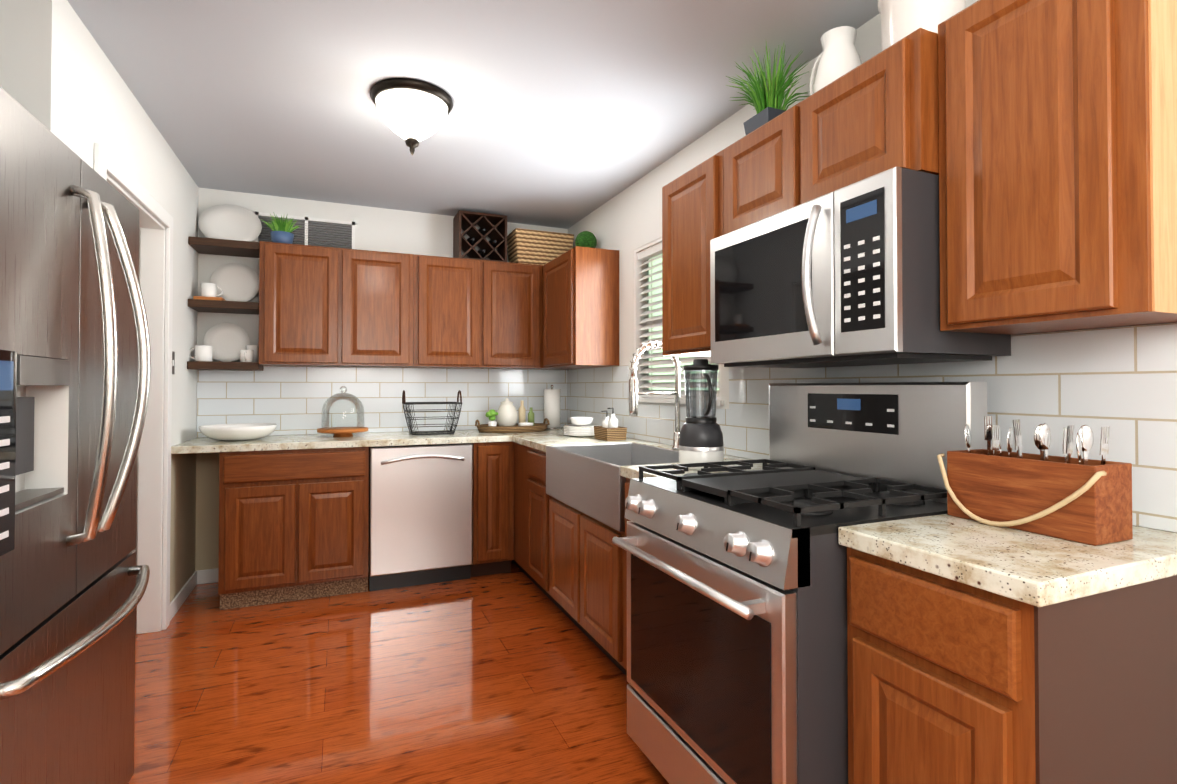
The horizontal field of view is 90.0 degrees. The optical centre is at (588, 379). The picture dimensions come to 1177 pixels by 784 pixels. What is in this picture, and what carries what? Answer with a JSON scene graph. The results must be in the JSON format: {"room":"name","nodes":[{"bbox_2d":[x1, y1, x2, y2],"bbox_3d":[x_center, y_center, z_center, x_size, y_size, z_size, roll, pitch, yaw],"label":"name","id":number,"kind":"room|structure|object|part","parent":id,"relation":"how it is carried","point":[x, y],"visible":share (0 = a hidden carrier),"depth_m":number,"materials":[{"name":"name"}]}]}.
{"room":"kitchen","nodes":[
{"label":"kitchen","id":0,"kind":"room"},
{"bbox_2d":[0,0,198,602],"bbox_3d":[-2.086,0.022,2.705,0.100,2.470,2.040,0,-1,-23],"label":"wall","id":1,"kind":"structure","parent":0,"point":[61,79],"depth_m":2.21,"materials":[{"name":"white paint"}]},
{"bbox_2d":[94,143,172,633],"bbox_3d":[-2.010,0.205,2.549,0.119,2.100,1.020,0,-1,-23],"label":"door frame","id":2,"kind":"structure","parent":1,"relation":"attached to","point":[154,472],"depth_m":2.94,"materials":[{"name":"white wood"}]},
{"bbox_2d":[172,351,174,373],"bbox_3d":[-2.193,-0.088,3.103,0.010,0.120,0.075,0,-1,-23],"label":"switch plate","id":3,"kind":"object","parent":1,"relation":"attached to","point":[173,362],"visible":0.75,"depth_m":3.12,"materials":[{"name":"grey metal"}]},
{"bbox_2d":[170,568,218,620],"bbox_3d":[-1.924,1.215,2.757,0.249,0.085,2.038,0,-1,-23],"label":"baseboard","id":4,"kind":"structure","parent":1,"relation":"attached to","point":[194,580],"depth_m":3.51,"materials":[{"name":"white wood"}]},
{"bbox_2d":[170,452,218,601],"bbox_3d":[-2.206,0.789,3.387,0.218,0.783,0.670,0,-1,-23],"label":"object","id":5,"kind":"structure","parent":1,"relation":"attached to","point":[194,537],"depth_m":3.58,"materials":[{"name":"beige paint"}]},
{"bbox_2d":[131,188,567,580],"bbox_3d":[-2.117,0.037,3.854,4.400,2.470,0.100,0,-1,-23],"label":"wall","id":6,"kind":"structure","parent":0,"point":[396,231],"depth_m":4.01,"materials":[{"name":"white paint"}]},
{"bbox_2d":[187,236,262,370],"bbox_3d":[-2.215,-0.445,3.614,0.362,0.773,0.270,0,-1,-23],"label":"open shelves","id":7,"kind":"object","parent":6,"relation":"attached to","point":[212,246],"visible":0.88,"depth_m":3.52,"materials":[{"name":"brown wood"}]},
{"bbox_2d":[190,323,258,361],"bbox_3d":[-2.221,-0.230,3.600,0.342,0.251,0.215,0,-1,-14],"label":"plate","id":8,"kind":"object","parent":7,"relation":"on","point":[226,342],"depth_m":3.66,"materials":[{"name":"white ceramic"}]},
{"bbox_2d":[193,263,258,301],"bbox_3d":[-2.210,-0.603,3.615,0.325,0.271,0.204,0,-1,-23],"label":"plate","id":9,"kind":"object","parent":7,"relation":"on","point":[230,281],"depth_m":3.69,"materials":[{"name":"white ceramic"}]},
{"bbox_2d":[198,204,261,241],"bbox_3d":[-2.242,-0.969,3.688,0.346,0.267,0.063,0,-1,-23],"label":"plate","id":10,"kind":"object","parent":7,"relation":"on","point":[224,221],"depth_m":3.70,"materials":[{"name":"white ceramic"}]},
{"bbox_2d":[259,241,342,366],"bbox_3d":[-1.828,-0.459,3.752,0.448,0.740,0.320,0,-1,-23],"label":"upper cabinet","id":11,"kind":"object","parent":6,"relation":"attached to","point":[321,306],"depth_m":3.61,"materials":[{"name":"brown wood"}]},
{"bbox_2d":[261,212,300,243],"bbox_3d":[-1.935,-0.930,3.708,0.222,0.198,0.211,0,-1,-23],"label":"potted plant","id":12,"kind":"object","parent":11,"relation":"on","point":[281,232],"visible":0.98,"depth_m":3.67,"materials":[{"name":"blue"}]},
{"bbox_2d":[255,212,354,248],"bbox_3d":[-1.873,-0.968,3.908,0.600,0.220,0.012,0,-1,-23],"label":"air vent","id":13,"kind":"object","parent":6,"relation":"in","point":[310,231],"visible":0.58,"depth_m":3.93,"materials":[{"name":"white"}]},
{"bbox_2d":[343,248,414,367],"bbox_3d":[-1.415,-0.457,3.927,0.448,0.740,0.320,0,-1,-23],"label":"upper cabinet","id":14,"kind":"object","parent":6,"relation":"attached to","point":[379,287],"depth_m":3.78,"materials":[{"name":"brown wood"}]},
{"bbox_2d":[197,366,566,436],"bbox_3d":[-1.299,0.141,4.140,2.464,0.447,0.008,0,-1,-23],"label":"tile backsplash","id":15,"kind":"structure","parent":6,"relation":"attached to","point":[289,400],"depth_m":4.05,"materials":[{"name":"white tile"}]},
{"bbox_2d":[415,254,482,368],"bbox_3d":[-1.002,-0.455,4.102,0.449,0.740,0.320,0,-1,-23],"label":"upper cabinet","id":16,"kind":"object","parent":6,"relation":"attached to","point":[448,290],"depth_m":3.96,"materials":[{"name":"brown wood"}]},
{"bbox_2d":[483,260,542,368],"bbox_3d":[-0.590,-0.453,4.277,0.447,0.740,0.320,0,-1,-23],"label":"upper cabinet","id":17,"kind":"object","parent":6,"relation":"attached to","point":[512,292],"depth_m":4.13,"materials":[{"name":"brown wood"}]},
{"bbox_2d":[453,210,506,261],"bbox_3d":[-0.772,-0.995,4.206,0.340,0.340,0.247,0,-1,-23],"label":"wine rack","id":18,"kind":"object","parent":17,"relation":"on","point":[465,220],"visible":0.94,"depth_m":4.17,"materials":[{"name":"brown wood"}]},
{"bbox_2d":[128,561,668,783],"bbox_3d":[-0.991,1.260,1.029,4.520,0.050,6.150,0,-1,-23],"label":"floor","id":19,"kind":"structure","parent":0,"point":[516,675],"depth_m":2.35,"materials":[{"name":"brown wood"}]},
{"bbox_2d":[0,87,150,783],"bbox_3d":[-1.561,0.347,1.261,0.982,1.779,0.902,0,-1,-23],"label":"refrigerator","id":20,"kind":"object","parent":19,"relation":"on","point":[71,722],"depth_m":1.35,"materials":[{"name":"grey metal"}]},
{"bbox_3d":[-1.167,0.064,1.432,0.126,1.034,0.797,0,-1,-23],"label":"refrigerator handle","id":21,"kind":"part","parent":20,"relation":"part of","materials":[{"name":"silver metal"}]},
{"bbox_2d":[218,447,368,609],"bbox_3d":[-1.764,0.834,3.600,0.760,0.867,0.620,0,-1,-23],"label":"base cabinet","id":22,"kind":"object","parent":19,"relation":"on","point":[293,525],"visible":0.92,"depth_m":3.32,"materials":[{"name":"brown wood"}]},
{"bbox_2d":[171,427,563,453],"bbox_3d":[-1.177,0.382,3.850,2.466,0.040,0.628,0,-1,-23],"label":"countertop","id":23,"kind":"structure","parent":22,"relation":"on","point":[280,442],"depth_m":3.50,"materials":[{"name":"stone"}]},
{"bbox_2d":[199,423,276,440],"bbox_3d":[-2.072,0.314,3.489,0.400,0.085,0.400,0,-1,-23],"label":"bowl","id":24,"kind":"object","parent":23,"relation":"on","point":[237,432],"visible":1,"depth_m":3.36,"materials":[{"name":"white ceramic"}]},
{"bbox_2d":[317,386,367,436],"bbox_3d":[-1.555,0.200,3.731,0.300,0.318,0.300,0,-1,-23],"label":"cake stand","id":25,"kind":"object","parent":23,"relation":"on","point":[340,431],"visible":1,"depth_m":3.75,"materials":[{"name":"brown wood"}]},
{"bbox_2d":[402,390,461,434],"bbox_3d":[-1.049,0.217,3.946,0.374,0.292,0.281,0,-1,-23],"label":"wire basket","id":26,"kind":"object","parent":23,"relation":"on","point":[405,403],"visible":1,"depth_m":3.91,"materials":[{"name":"grey metal"}]},
{"bbox_2d":[475,418,549,432],"bbox_3d":[-0.537,0.322,4.172,0.516,0.087,0.356,0,-1,-23],"label":"woven tray","id":27,"kind":"object","parent":23,"relation":"on","point":[516,428],"visible":0.96,"depth_m":4.02,"materials":[{"name":"wicker"}]},
{"bbox_2d":[486,409,498,425],"bbox_3d":[-0.668,0.279,4.073,0.084,0.143,0.091,0,-1,-23],"label":"potted plant","id":28,"kind":"object","parent":27,"relation":"on","point":[491,414],"visible":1,"depth_m":4.05,"materials":[{"name":"green plant"}]},
{"bbox_2d":[496,398,517,425],"bbox_3d":[-0.582,0.242,4.203,0.156,0.220,0.156,0,-1,-23],"label":"vase","id":29,"kind":"object","parent":27,"relation":"on","point":[507,415],"visible":0.85,"depth_m":4.15,"materials":[{"name":"white ceramic"}]},
{"bbox_2d":[518,401,533,425],"bbox_3d":[-0.443,0.252,4.200,0.144,0.200,0.186,0,-1,-23],"label":"bottles","id":30,"kind":"object","parent":27,"relation":"on","point":[522,416],"visible":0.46,"depth_m":4.24,"materials":[{"name":"beige"}]},
{"bbox_2d":[544,385,561,429],"bbox_3d":[-0.270,0.203,4.363,0.150,0.330,0.150,0,-1,-23],"label":"paper towel roll","id":31,"kind":"object","parent":23,"relation":"on","point":[552,405],"visible":0.94,"depth_m":4.31,"materials":[{"name":"white paper"}]},
{"bbox_2d":[368,443,472,590],"bbox_3d":[-1.114,0.840,3.838,0.607,0.861,0.648,0,-1,-23],"label":"dishwasher","id":32,"kind":"object","parent":19,"relation":"on","point":[420,514],"visible":0.98,"depth_m":3.58,"materials":[{"name":"grey metal"}]},
{"bbox_2d":[471,442,513,576],"bbox_3d":[-0.720,0.840,4.042,0.263,0.867,0.620,0,-1,-23],"label":"base cabinet","id":33,"kind":"object","parent":19,"relation":"on","point":[493,507],"visible":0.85,"depth_m":3.76,"materials":[{"name":"brown wood"}]},
{"bbox_2d":[511,442,522,571],"bbox_3d":[-0.268,0.840,4.063,0.620,0.868,0.934,0,-1,-23],"label":"cabinet filler","id":34,"kind":"object","parent":19,"relation":"on","point":[518,448],"depth_m":3.74,"materials":[{"name":"brown wood"}]},
{"bbox_2d":[512,434,768,478],"bbox_3d":[0.168,0.371,3.032,0.628,0.040,1.925,0,-1,-23],"label":"countertop","id":35,"kind":"structure","parent":34,"relation":"on","point":[540,442],"depth_m":3.25,"materials":[{"name":"stone"}]},
{"bbox_2d":[564,417,599,436],"bbox_3d":[-0.044,0.301,3.752,0.230,0.118,0.230,0,-1,-23],"label":"plate stack","id":36,"kind":"object","parent":35,"relation":"on","point":[581,427],"visible":0.94,"depth_m":3.68,"materials":[{"name":"white ceramic"}]},
{"bbox_2d":[594,408,626,440],"bbox_3d":[0.129,0.261,3.499,0.130,0.190,0.190,0,-1,-23],"label":"soap caddy","id":37,"kind":"object","parent":35,"relation":"on","point":[609,429],"visible":1,"depth_m":3.44,"materials":[{"name":"wood"}]},
{"bbox_2d":[546,442,678,531],"bbox_3d":[0.188,0.482,2.848,0.526,0.258,0.902,0,-1,-23],"label":"farmhouse sink","id":38,"kind":"object","parent":35,"relation":"in","point":[588,480],"visible":0.46,"depth_m":2.81,"materials":[{"name":"silver metal"}]},
{"bbox_2d":[629,340,681,449],"bbox_3d":[0.349,0.076,2.889,0.303,0.544,0.121,0,-1,-23],"label":"faucet","id":39,"kind":"object","parent":35,"relation":"on","point":[634,393],"visible":0.81,"depth_m":2.90,"materials":[{"name":"silver metal"}]},
{"bbox_2d":[679,359,723,469],"bbox_3d":[0.438,0.131,2.272,0.173,0.418,0.186,0,-1,-23],"label":"blender","id":40,"kind":"object","parent":35,"relation":"on","point":[700,439],"visible":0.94,"depth_m":2.22,"materials":[{"name":"black plastic"}]},
{"bbox_2d":[523,445,562,611],"bbox_3d":[-0.011,0.832,3.458,0.620,0.868,0.380,0,-1,-23],"label":"base cabinet","id":41,"kind":"object","parent":19,"relation":"on","point":[532,498],"depth_m":3.35,"materials":[{"name":"brown wood"}]},
{"bbox_2d":[549,497,626,675],"bbox_3d":[0.240,0.938,2.864,0.620,0.639,0.898,0,-1,-23],"label":"base cabinet","id":42,"kind":"object","parent":19,"relation":"on","point":[586,574],"visible":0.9,"depth_m":2.64,"materials":[{"name":"brown wood"}]},
{"bbox_2d":[625,478,630,669],"bbox_3d":[0.482,0.817,2.295,0.620,0.867,0.335,0,-1,-23],"label":"cabinet filler","id":43,"kind":"object","parent":19,"relation":"on","point":[627,483],"visible":0.08,"depth_m":2.29,"materials":[{"name":"brown wood"}]},
{"bbox_2d":[612,382,986,783],"bbox_3d":[0.545,0.626,1.724,0.736,1.234,0.763,0,-1,-23],"label":"range","id":44,"kind":"object","parent":19,"relation":"on","point":[737,662],"visible":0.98,"depth_m":1.53,"materials":[{"name":"grey metal"}]},
{"bbox_2d":[847,547,1176,783],"bbox_3d":[0.925,0.803,1.250,0.620,0.868,0.393,0,-1,-23],"label":"base cabinet","id":45,"kind":"object","parent":19,"relation":"on","point":[950,681],"visible":0.88,"depth_m":1.07,"materials":[{"name":"brown wood"}]},
{"bbox_2d":[838,514,1176,606],"bbox_3d":[0.925,0.347,1.246,0.628,0.040,0.412,0,-1,-23],"label":"countertop","id":46,"kind":"structure","parent":45,"relation":"on","point":[1035,569],"depth_m":1.10,"materials":[{"name":"stone"}]},
{"bbox_2d":[937,449,1132,545],"bbox_3d":[0.981,0.250,1.311,0.149,0.156,0.340,0,-1,-23],"label":"caddy","id":47,"kind":"object","parent":46,"relation":"on","point":[992,487],"depth_m":1.24,"materials":[{"name":"brown wood"}]},
{"bbox_3d":[0.923,0.253,1.286,0.023,0.149,0.340,0,-1,-23],"label":"cutlery caddy handle","id":48,"kind":"part","parent":47,"relation":"part of","materials":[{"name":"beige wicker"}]},
{"bbox_2d":[964,416,1109,464],"bbox_3d":[0.992,0.200,1.312,0.115,0.228,0.260,0,-1,-23],"label":"cutlery","id":49,"kind":"object","parent":47,"relation":"in","point":[1042,438],"visible":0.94,"depth_m":1.28,"materials":[{"name":"silver metal"}]},
{"bbox_2d":[67,0,878,228],"bbox_3d":[-0.991,-1.260,1.062,4.520,0.050,6.150,0,-1,-23],"label":"ceiling","id":50,"kind":"structure","parent":0,"point":[565,114],"depth_m":2.42,"materials":[{"name":"grey paint"}]},
{"bbox_2d":[370,78,452,154],"bbox_3d":[-0.761,-1.090,2.542,0.344,0.249,0.344,0,-1,-23],"label":"ceiling light fixture","id":51,"kind":"object","parent":50,"relation":"attached to","point":[413,112],"visible":1,"depth_m":2.45,"materials":[{"name":"white glass"}]},
{"bbox_2d":[568,0,1176,532],"bbox_3d":[1.044,0.011,1.908,0.100,2.470,5.950,0,-1,-23],"label":"wall","id":52,"kind":"structure","parent":0,"point":[626,222],"depth_m":3.41,"materials":[{"name":"white paint"}]},
{"bbox_2d":[537,246,618,369],"bbox_3d":[-0.131,-0.454,4.142,0.320,0.740,0.928,0,-1,-23],"label":"upper cabinet","id":53,"kind":"object","parent":52,"relation":"attached to","point":[580,307],"visible":0.98,"depth_m":3.74,"materials":[{"name":"brown wood"}]},
{"bbox_2d":[507,228,573,264],"bbox_3d":[-0.362,-0.947,4.377,0.448,0.250,0.269,0,-1,-23],"label":"wicker basket","id":54,"kind":"object","parent":53,"relation":"on","point":[529,246],"visible":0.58,"depth_m":4.25,"materials":[{"name":"beige wicker"}]},
{"bbox_2d":[575,231,596,247],"bbox_3d":[-0.018,-0.922,4.040,0.150,0.190,0.150,0,-1,-23],"label":"topiary ball","id":55,"kind":"object","parent":53,"relation":"on","point":[585,239],"visible":0.65,"depth_m":3.98,"materials":[{"name":"green plant"}]},
{"bbox_2d":[634,237,723,405],"bbox_3d":[0.487,-0.334,3.197,0.118,0.924,0.930,0,-1,-23],"label":"window blinds","id":56,"kind":"object","parent":52,"relation":"attached to","point":[655,371],"visible":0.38,"depth_m":3.47,"materials":[{"name":"white plastic"}]},
{"bbox_2d":[662,150,723,356],"bbox_3d":[0.563,-0.477,2.441,0.370,0.740,0.445,0,-1,-23],"label":"upper cabinet","id":57,"kind":"object","parent":52,"relation":"attached to","point":[692,212],"visible":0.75,"depth_m":2.35,"materials":[{"name":"brown wood"}]},
{"bbox_2d":[723,28,938,233],"bbox_3d":[0.807,-0.680,1.869,0.370,0.348,0.800,0,-1,-23],"label":"upper cabinet","id":58,"kind":"object","parent":52,"relation":"attached to","point":[876,114],"visible":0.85,"depth_m":1.63,"materials":[{"name":"brown wood"}]},
{"bbox_2d":[726,43,808,134],"bbox_3d":[0.682,-1.043,2.199,0.355,0.384,0.299,0,-1,-23],"label":"grass planter","id":59,"kind":"object","parent":58,"relation":"on","point":[766,102],"visible":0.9,"depth_m":2.16,"materials":[{"name":"grey"}]},
{"bbox_2d":[809,26,861,95],"bbox_3d":[0.811,-0.990,1.952,0.162,0.272,0.209,0,-1,-23],"label":"pitcher","id":60,"kind":"object","parent":58,"relation":"on","point":[838,57],"visible":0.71,"depth_m":1.88,"materials":[{"name":"white ceramic"}]},
{"bbox_2d":[710,167,1010,367],"bbox_3d":[0.746,-0.276,1.821,0.496,0.455,0.763,0,-1,-23],"label":"microwave","id":61,"kind":"object","parent":58,"relation":"attached to","point":[848,275],"visible":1,"depth_m":1.56,"materials":[{"name":"grey metal"}]},
{"bbox_2d":[878,0,965,50],"bbox_3d":[0.938,-0.989,1.654,0.224,0.262,0.224,0,-1,-23],"label":"canister","id":62,"kind":"object","parent":58,"relation":"on","point":[901,19],"visible":0.42,"depth_m":1.58,"materials":[{"name":"white ceramic"}]},
{"bbox_2d":[567,323,1176,531],"bbox_3d":[0.683,0.121,2.618,0.008,0.447,4.340,0,-1,-23],"label":"tile backsplash","id":63,"kind":"structure","parent":52,"relation":"attached to","point":[1121,382],"depth_m":1.48,"materials":[{"name":"white tile"}]},
{"bbox_2d":[938,0,1176,334],"bbox_3d":[1.071,-0.502,1.320,0.310,0.760,0.409,0,-1,-23],"label":"upper cabinet","id":64,"kind":"object","parent":52,"relation":"attached to","point":[1057,165],"visible":1,"depth_m":1.20,"materials":[{"name":"brown wood"}]}
]}

